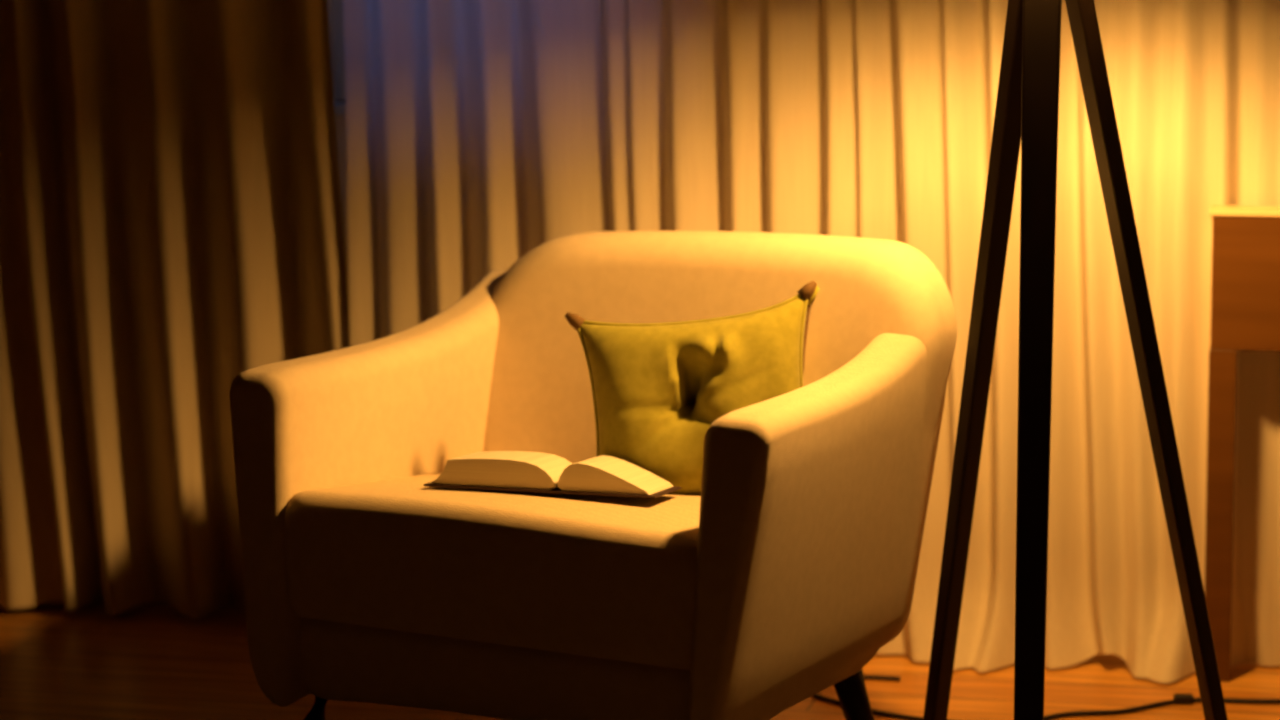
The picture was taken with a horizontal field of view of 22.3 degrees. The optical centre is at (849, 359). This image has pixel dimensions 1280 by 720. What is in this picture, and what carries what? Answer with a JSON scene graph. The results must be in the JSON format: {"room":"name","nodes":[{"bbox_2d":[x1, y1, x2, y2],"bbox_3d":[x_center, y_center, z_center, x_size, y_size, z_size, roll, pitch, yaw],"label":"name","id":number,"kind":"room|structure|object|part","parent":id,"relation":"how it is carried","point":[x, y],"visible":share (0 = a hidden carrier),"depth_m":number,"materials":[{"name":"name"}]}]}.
{"room":"living room","nodes":[
{"label":"living room","id":0,"kind":"room"},
{"bbox_2d":[328,0,348,279],"bbox_3d":[-0.003,-0.815,5.389,5.100,2.550,0.150,2,10,11],"label":"wall","id":1,"kind":"structure","parent":0,"point":[340,121],"depth_m":5.56,"materials":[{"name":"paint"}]},
{"bbox_2d":[332,0,345,115],"bbox_3d":[-0.604,-1.055,5.429,0.650,1.290,0.140,2,10,11],"label":"window","id":2,"kind":"structure","parent":1,"relation":"in","point":[337,5],"depth_m":5.58,"materials":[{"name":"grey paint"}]},
{"bbox_3d":[-0.611,-0.423,5.501,0.650,0.020,0.070,2,10,11],"label":"sill","id":3,"kind":"part","parent":2,"relation":"part of","materials":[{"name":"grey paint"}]},
{"bbox_3d":[-0.846,-1.952,5.183,3.050,0.024,0.192,2,10,11],"label":"rail","id":4,"kind":"object","parent":1,"relation":"attached to","visible":0},
{"bbox_2d":[0,0,350,618],"bbox_3d":[-1.448,-0.752,5.446,1.328,2.393,0.114,2,10,11],"label":"curtain","id":5,"kind":"object","parent":4,"relation":"hanging from","point":[172,226],"visible":0.71,"depth_m":5.49,"materials":[{"name":"brown fabric"}]},
{"bbox_2d":[343,0,1279,682],"bbox_3d":[-0.057,-0.697,5.125,1.646,2.394,0.150,2,10,10],"label":"sheer curtain","id":6,"kind":"object","parent":4,"relation":"hanging from","point":[482,134],"visible":0.42,"depth_m":5.22,"materials":[{"name":"white fabric"}]},
{"bbox_2d":[0,598,1279,719],"bbox_3d":[-0.579,0.997,2.622,5.100,0.100,6.320,2,10,11],"label":"floor","id":7,"kind":"structure","parent":0,"point":[151,660],"depth_m":5.17,"materials":[{"name":"brown wood"}]},
{"bbox_2d":[813,675,1279,719],"bbox_3d":[0.619,0.526,5.062,1.365,0.014,0.301,0,10,0],"label":"power cord","id":8,"kind":"object","parent":7,"relation":"on","point":[1179,698],"visible":0.59,"depth_m":5.04,"materials":[{"name":"black rubber"}]},
{"bbox_2d":[1173,693,1193,704],"bbox_3d":[0.520,0.528,5.050,0.030,0.014,0.022,0,10,0],"label":"switch","id":9,"kind":"object","parent":8,"relation":"attached to","point":[1179,698],"depth_m":5.04,"materials":[{"name":"black plastic"}]},
{"bbox_2d":[1205,205,1279,681],"bbox_3d":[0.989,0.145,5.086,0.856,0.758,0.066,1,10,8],"label":"console table","id":10,"kind":"object","parent":7,"relation":"on","point":[1245,243],"visible":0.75,"depth_m":5.08,"materials":[{"name":"brown wood"}]},
{"bbox_3d":[0.577,0.138,5.153,0.016,0.749,0.042,1,10,8],"label":"panel","id":11,"kind":"part","parent":10,"relation":"part of","materials":[{"name":"brown wood"}]},
{"bbox_3d":[0.587,0.248,5.139,0.043,0.537,0.018,1,10,8],"label":"leg","id":12,"kind":"part","parent":10,"relation":"part of","materials":[{"name":"brown wood"}]},
{"bbox_3d":[-0.200,0.773,3.630,3.400,0.005,2.300,0,10,0],"label":"rug","id":13,"kind":"object","parent":7,"relation":"on","visible":0},
{"bbox_2d":[229,231,956,719],"bbox_3d":[-0.343,0.217,4.724,0.871,0.749,0.744,5,11,27],"label":"armchair","id":14,"kind":"object","parent":13,"relation":"on","point":[774,586],"visible":0.95,"depth_m":4.55,"materials":[{"name":"beige fabric"}]},
{"bbox_3d":[-0.770,0.518,4.697,0.088,0.154,0.055,-5,11,-25],"label":"leg","id":15,"kind":"part","parent":14,"relation":"part of","materials":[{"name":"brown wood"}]},
{"bbox_3d":[-0.693,0.176,4.845,0.110,0.545,0.648,5,11,29],"label":"armrest","id":16,"kind":"part","parent":14,"relation":"part of","materials":[{"name":"beige fabric"}]},
{"bbox_2d":[284,472,700,669],"bbox_3d":[-0.386,0.262,4.647,0.689,0.193,0.520,5,11,27],"label":"seat cushion","id":17,"kind":"object","parent":14,"relation":"on","point":[552,580],"depth_m":4.44,"materials":[{"name":"beige fabric"}]},
{"bbox_2d":[424,451,681,497],"bbox_3d":[-0.422,0.161,4.601,0.343,0.055,0.127,2,10,14],"label":"open book","id":18,"kind":"object","parent":14,"relation":"on","point":[525,471],"visible":1,"depth_m":4.56,"materials":[{"name":"white paper"}]},
{"bbox_3d":[-0.380,0.413,4.684,0.690,0.123,0.495,5,11,27],"label":"seat","id":19,"kind":"part","parent":14,"relation":"part of","materials":[{"name":"beige fabric"}]},
{"bbox_2d":[565,281,818,494],"bbox_3d":[-0.223,0.063,4.724,0.388,0.356,0.201,0,10,3],"label":"throw pillow","id":20,"kind":"object","parent":14,"relation":"on","point":[658,389],"visible":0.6,"depth_m":4.66,"materials":[{"name":"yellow fabric"}]},
{"bbox_3d":[-0.219,0.119,4.896,0.788,0.613,0.301,5,11,27],"label":"backrest","id":21,"kind":"part","parent":14,"relation":"part of","materials":[{"name":"beige fabric"}]},
{"bbox_3d":[-0.034,0.232,4.514,0.114,0.545,0.648,5,11,25],"label":"armrest","id":22,"kind":"part","parent":14,"relation":"part of","materials":[{"name":"beige fabric"}]},
{"bbox_3d":[0.004,0.505,4.787,0.088,0.159,0.055,-5,11,-25],"label":"leg","id":23,"kind":"part","parent":14,"relation":"part of","materials":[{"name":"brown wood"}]},
{"bbox_2d":[923,0,1227,719],"bbox_3d":[0.316,-0.125,4.487,0.505,1.490,0.519,0,10,0],"label":"tripod floor lamp","id":24,"kind":"object","parent":13,"relation":"on","point":[1027,102],"visible":1,"depth_m":4.54,"materials":[{"name":"brown wood"}]},
{"bbox_3d":[0.186,-0.003,4.657,0.040,1.192,0.218,-8,13,-41],"label":"leg","id":25,"kind":"part","parent":24,"relation":"part of","materials":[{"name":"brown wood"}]},
{"bbox_3d":[0.251,0.037,4.400,0.054,1.189,0.291,1,10,6],"label":"leg","id":26,"kind":"part","parent":24,"relation":"part of","materials":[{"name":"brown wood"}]},
{"bbox_3d":[0.427,-0.002,4.649,0.306,1.193,0.040,-5,11,-27],"label":"leg","id":27,"kind":"part","parent":24,"relation":"part of","materials":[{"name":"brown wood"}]}
]}

